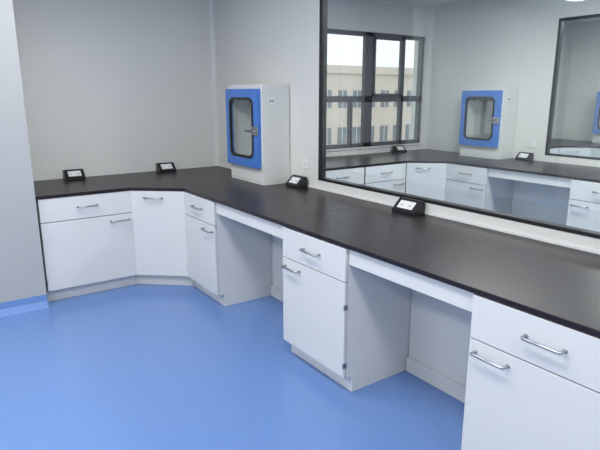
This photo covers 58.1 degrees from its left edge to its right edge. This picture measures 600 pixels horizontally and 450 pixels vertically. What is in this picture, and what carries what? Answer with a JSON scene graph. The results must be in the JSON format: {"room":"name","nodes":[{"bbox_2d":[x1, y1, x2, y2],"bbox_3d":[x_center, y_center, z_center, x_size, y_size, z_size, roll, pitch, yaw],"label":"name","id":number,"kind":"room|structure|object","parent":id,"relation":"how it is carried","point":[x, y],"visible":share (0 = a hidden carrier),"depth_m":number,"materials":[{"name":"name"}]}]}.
{"room":"laboratory","nodes":[
{"label":"laboratory","id":0,"kind":"room"},
{"bbox_2d":[0,284,464,449],"bbox_3d":[1.815,0.921,3.401,11.920,0.150,7.970,-9,16,-34],"label":"floor","id":1,"kind":"structure","parent":0,"point":[136,366],"depth_m":3.06,"materials":[{"name":"blue plastic"}]},
{"bbox_2d":[0,0,46,302],"bbox_3d":[-3.570,-0.562,3.364,3.265,2.750,0.870,-9,16,-34],"label":"wall pier","id":2,"kind":"object","parent":1,"relation":"on","point":[22,275],"visible":1,"depth_m":3.96,"materials":[{"name":"white paint"}]},
{"bbox_2d":[0,294,48,317],"bbox_3d":[-3.306,0.815,3.309,3.265,0.100,0.050,-9,16,-34],"label":"baseboard","id":3,"kind":"structure","parent":2,"relation":"attached to","point":[20,306],"depth_m":4.13,"materials":[{"name":"blue plastic"}]},
{"bbox_2d":[36,190,136,301],"bbox_3d":[-1.907,0.099,4.682,0.715,0.846,0.807,-9,16,-34],"label":"base cabinet","id":4,"kind":"object","parent":1,"relation":"on","point":[88,243],"visible":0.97,"depth_m":4.38,"materials":[{"name":"grey"}]},
{"bbox_2d":[33,166,599,337],"bbox_3d":[0.119,0.108,2.793,1.946,0.023,6.266,-9,16,-34],"label":"countertop","id":5,"kind":"structure","parent":4,"relation":"on","point":[553,282],"depth_m":2.83,"materials":[{"name":"black stone"}]},
{"bbox_2d":[63,169,85,180],"bbox_3d":[-2.047,-0.457,4.894,0.170,0.087,0.105,-9,16,-34],"label":"socket","id":6,"kind":"object","parent":5,"relation":"on","point":[71,174],"visible":1,"depth_m":4.87,"materials":[{"name":"black plastic"}]},
{"bbox_2d":[156,162,175,172],"bbox_3d":[-1.335,-0.575,5.380,0.170,0.087,0.105,-9,16,-34],"label":"socket","id":7,"kind":"object","parent":5,"relation":"on","point":[167,166],"visible":1,"depth_m":5.36,"materials":[{"name":"black plastic"}]},
{"bbox_2d":[225,84,289,184],"bbox_3d":[-0.405,-0.805,4.751,0.362,0.830,0.596,-9,16,-34],"label":"box","id":8,"kind":"object","parent":5,"relation":"on","point":[257,115],"visible":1,"depth_m":4.59,"materials":[{"name":"white metal"}]},
{"bbox_2d":[286,175,307,187],"bbox_3d":[-0.029,-0.366,4.516,0.105,0.087,0.170,-9,16,-34],"label":"socket","id":9,"kind":"object","parent":5,"relation":"on","point":[295,181],"visible":1,"depth_m":4.47,"materials":[{"name":"black plastic"}]},
{"bbox_2d":[392,197,424,215],"bbox_3d":[0.704,-0.122,3.509,0.105,0.087,0.190,-9,16,-34],"label":"socket","id":10,"kind":"object","parent":5,"relation":"on","point":[407,206],"visible":1,"depth_m":3.47,"materials":[{"name":"black plastic"}]},
{"bbox_2d":[130,190,194,286],"bbox_3d":[-1.090,0.002,5.084,1.107,0.846,1.059,-9,16,-34],"label":"base cabinet","id":11,"kind":"object","parent":1,"relation":"on","point":[158,216],"visible":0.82,"depth_m":4.56,"materials":[{"name":"grey"}]},
{"bbox_2d":[184,191,272,305],"bbox_3d":[-0.508,0.135,4.531,0.797,0.846,0.560,-9,16,-34],"label":"base cabinet","id":12,"kind":"object","parent":1,"relation":"on","point":[229,260],"visible":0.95,"depth_m":4.27,"materials":[{"name":"grey"}]},
{"bbox_2d":[216,202,284,301],"bbox_3d":[-0.152,0.291,3.889,0.505,0.845,0.922,-9,16,-34],"label":"panel","id":13,"kind":"object","parent":1,"relation":"on","point":[276,230],"visible":0.27,"depth_m":3.95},
{"bbox_2d":[326,167,363,184],"bbox_3d":[0.241,-0.256,6.148,0.630,0.846,0.807,-9,16,-34],"label":"base cabinet","id":14,"kind":"object","parent":1,"relation":"on","point":[354,175],"visible":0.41,"depth_m":5.83,"materials":[{"name":"grey"}]},
{"bbox_2d":[281,227,411,391],"bbox_3d":[0.360,0.426,3.330,0.797,0.846,0.600,-9,16,-34],"label":"base cabinet","id":15,"kind":"object","parent":1,"relation":"on","point":[350,323],"visible":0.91,"depth_m":3.06,"materials":[{"name":"grey"}]},
{"bbox_2d":[364,163,405,192],"bbox_3d":[0.773,-0.344,6.511,0.630,0.846,0.807,-9,16,-34],"label":"base cabinet","id":16,"kind":"object","parent":1,"relation":"on","point":[389,176],"visible":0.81,"depth_m":6.17,"materials":[{"name":"grey"}]},
{"bbox_2d":[349,249,474,402],"bbox_3d":[0.686,0.572,2.727,0.505,0.845,0.782,-9,16,-34],"label":"panel","id":17,"kind":"object","parent":1,"relation":"on","point":[441,313],"visible":0.4,"depth_m":2.95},
{"bbox_2d":[405,163,446,200],"bbox_3d":[1.570,-0.437,6.899,1.107,0.846,1.059,-9,16,-34],"label":"base cabinet","id":18,"kind":"object","parent":1,"relation":"on","point":[427,180],"visible":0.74,"depth_m":6.33,"materials":[{"name":"grey"}]},
{"bbox_2d":[444,163,513,213],"bbox_3d":[2.152,-0.304,6.346,0.797,0.846,0.560,-9,16,-34],"label":"base cabinet","id":19,"kind":"object","parent":1,"relation":"on","point":[472,186],"visible":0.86,"depth_m":6.06,"materials":[{"name":"grey"}]},
{"bbox_2d":[488,168,571,224],"bbox_3d":[2.507,-0.148,5.704,0.505,0.845,0.922,-9,16,-34],"label":"panel","id":20,"kind":"object","parent":1,"relation":"on","point":[539,197],"visible":0.45,"depth_m":5.82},
{"bbox_2d":[461,294,599,449],"bbox_3d":[1.170,0.697,2.208,0.797,0.846,0.640,-9,16,-34],"label":"base cabinet","id":21,"kind":"object","parent":1,"relation":"on","point":[533,381],"visible":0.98,"depth_m":2.01,"materials":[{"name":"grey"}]},
{"bbox_2d":[550,148,558,153],"bbox_3d":[3.433,-0.783,8.326,0.630,0.846,0.807,-9,16,-34],"label":"base cabinet","id":22,"kind":"object","parent":1,"relation":"on","point":[552,150],"visible":0.02,"depth_m":8.05,"materials":[{"name":"grey"}]},
{"bbox_2d":[558,147,590,156],"bbox_3d":[4.229,-0.876,8.714,1.107,0.846,1.059,-9,16,-34],"label":"base cabinet","id":23,"kind":"object","parent":1,"relation":"on","point":[579,151],"visible":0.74,"depth_m":8.11,"materials":[{"name":"grey"}]},
{"bbox_2d":[566,179,599,231],"bbox_3d":[3.020,-0.013,5.145,0.797,0.846,0.600,-9,16,-34],"label":"base cabinet","id":24,"kind":"object","parent":1,"relation":"on","point":[584,199],"visible":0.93,"depth_m":5.01,"materials":[{"name":"grey"}]},
{"bbox_2d":[590,148,599,157],"bbox_3d":[4.812,-0.743,8.161,0.797,0.846,0.560,-9,16,-34],"label":"base cabinet","id":25,"kind":"object","parent":1,"relation":"on","point":[595,152],"visible":0.14,"depth_m":8.04,"materials":[{"name":"grey"}]},
{"bbox_3d":[-0.291,-0.168,5.785,0.630,0.846,0.807,-9,16,-34],"label":"base cabinet","id":26,"kind":"object","parent":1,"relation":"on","visible":0},
{"bbox_2d":[326,149,599,181],"bbox_3d":[2.272,-0.248,4.262,3.186,0.023,6.266,-9,16,-34],"label":"countertop","id":27,"kind":"structure","parent":26,"relation":"on","point":[578,172],"depth_m":6.12,"materials":[{"name":"black stone"}]},
{"bbox_2d":[392,145,406,152],"bbox_3d":[1.325,-1.014,7.195,0.170,0.087,0.105,-9,16,-34],"label":"socket","id":28,"kind":"object","parent":27,"relation":"on","point":[398,148],"visible":1,"depth_m":7.17,"materials":[{"name":"black plastic"}]},
{"bbox_2d":[459,87,518,159],"bbox_3d":[2.256,-1.244,6.566,0.362,0.830,0.596,-9,16,-34],"label":"box","id":29,"kind":"object","parent":27,"relation":"on","point":[488,114],"visible":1,"depth_m":6.48,"materials":[{"name":"white metal"}]},
{"bbox_2d":[515,152,533,160],"bbox_3d":[2.631,-0.805,6.331,0.105,0.087,0.170,-9,16,-34],"label":"socket","id":30,"kind":"object","parent":27,"relation":"on","point":[525,156],"visible":1,"depth_m":6.30,"materials":[{"name":"black plastic"}]},
{"bbox_3d":[2.369,-0.607,7.600,0.630,0.846,0.807,-9,16,-34],"label":"base cabinet","id":31,"kind":"object","parent":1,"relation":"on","visible":0},
{"bbox_2d":[551,138,599,147],"bbox_3d":[4.932,-0.687,6.077,3.186,0.023,6.266,-9,16,-34],"label":"countertop","id":32,"kind":"structure","parent":31,"relation":"on","point":[555,143],"depth_m":8.48,"materials":[{"name":"black stone"}]},
{"bbox_2d":[592,89,599,142],"bbox_3d":[4.915,-1.683,8.381,0.362,0.830,0.596,-9,16,-34],"label":"box","id":33,"kind":"object","parent":32,"relation":"on","point":[596,124],"visible":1,"depth_m":8.52,"materials":[{"name":"blue plastic"}]},
{"bbox_2d":[12,0,563,180],"bbox_3d":[-0.417,-1.236,6.150,11.920,2.750,0.200,-9,16,-34],"label":"wall","id":34,"kind":"structure","parent":0,"point":[110,87],"depth_m":5.13,"materials":[{"name":"white paint"}]},
{"bbox_2d":[208,0,219,165],"bbox_3d":[-0.890,-1.546,5.577,0.050,1.878,0.050,-9,16,-34],"label":"trim","id":35,"kind":"structure","parent":34,"relation":"attached to","point":[211,3],"depth_m":5.60,"materials":[{"name":"white plastic"}]},
{"bbox_2d":[326,28,424,150],"bbox_3d":[0.601,-1.656,6.696,2.610,1.430,0.100,-9,16,-34],"label":"window","id":36,"kind":"structure","parent":34,"relation":"in","point":[368,96],"depth_m":6.96,"materials":[{"name":"grey metal"}]},
{"bbox_2d":[423,7,435,148],"bbox_3d":[1.770,-1.985,7.392,0.050,1.878,0.050,-9,16,-34],"label":"trim","id":37,"kind":"structure","parent":34,"relation":"attached to","point":[432,9],"depth_m":7.39,"materials":[{"name":"white plastic"}]},
{"bbox_2d":[552,25,567,137],"bbox_3d":[4.430,-2.424,9.207,0.050,1.878,0.050,-9,16,-34],"label":"trim","id":38,"kind":"structure","parent":34,"relation":"attached to","point":[565,30],"depth_m":9.21,"materials":[{"name":"white plastic"}]},
{"bbox_2d":[215,0,599,251],"bbox_3d":[1.340,-0.395,2.676,0.050,2.750,7.670,-9,16,-34],"label":"wall","id":39,"kind":"structure","parent":0,"point":[258,41],"depth_m":4.51,"materials":[{"name":"white paint"}]},
{"bbox_2d":[302,158,308,168],"bbox_3d":[0.045,-0.510,4.491,0.010,0.086,0.086,-9,16,-34],"label":"wall socket","id":40,"kind":"object","parent":39,"relation":"attached to","point":[305,162],"visible":1,"depth_m":4.49,"materials":[{"name":"white plastic"}]},
{"bbox_2d":[220,0,599,254],"bbox_3d":[0.901,-0.953,3.130,0.012,1.880,6.110,-9,16,-34],"label":"trim","id":41,"kind":"structure","parent":39,"relation":"attached to","point":[427,213],"depth_m":3.27,"materials":[{"name":"white plastic"}]},
{"bbox_2d":[318,0,599,238],"bbox_3d":[1.339,-0.694,2.603,0.056,1.475,4.070,-9,16,-34],"label":"window","id":42,"kind":"structure","parent":39,"relation":"in","point":[323,14],"depth_m":4.06,"materials":[{"name":"black metal"}]},
{"bbox_2d":[382,0,599,24],"bbox_3d":[1.815,-1.883,2.722,11.920,0.120,7.970,-9,16,-34],"label":"ceiling","id":43,"kind":"structure","parent":0,"point":[430,3],"depth_m":6.91,"materials":[{"name":"paint"}]},
{"bbox_2d":[428,0,599,166],"bbox_3d":[4.000,-0.835,4.491,0.050,2.750,7.670,-9,16,-34],"label":"wall","id":44,"kind":"structure","parent":0,"point":[478,43],"depth_m":6.45,"materials":[{"name":"white paint"}]},
{"bbox_2d":[528,140,535,147],"bbox_3d":[2.705,-0.949,6.306,0.010,0.086,0.086,-9,16,-34],"label":"wall socket","id":45,"kind":"object","parent":44,"relation":"attached to","point":[531,143],"depth_m":6.30,"materials":[{"name":"white plastic"}]},
{"bbox_2d":[545,14,599,159],"bbox_3d":[3.999,-1.133,4.418,0.056,1.475,4.070,-9,16,-34],"label":"window","id":46,"kind":"structure","parent":44,"relation":"in","point":[561,20],"depth_m":5.97,"materials":[{"name":"black metal"}]},
{"bbox_2d":[554,21,599,140],"bbox_3d":[6.681,-1.277,6.320,0.100,2.750,7.670,-9,16,-34],"label":"wall","id":47,"kind":"structure","parent":0,"point":[581,72],"depth_m":8.95,"materials":[{"name":"white paint"}]},
{"bbox_3d":[3.939,2.275,57.449,150.000,0.200,74.000,-9,16,-34],"label":"ground","id":48,"kind":"structure","parent":0,"visible":0},
{"bbox_2d":[326,65,412,144],"bbox_3d":[4.348,-7.553,58.949,115.000,18.200,12.300,-9,16,-34],"label":"office building","id":49,"kind":"object","parent":48,"relation":"on","point":[342,80],"visible":0.03,"depth_m":51.92,"materials":[{"name":"concrete"}]}
]}

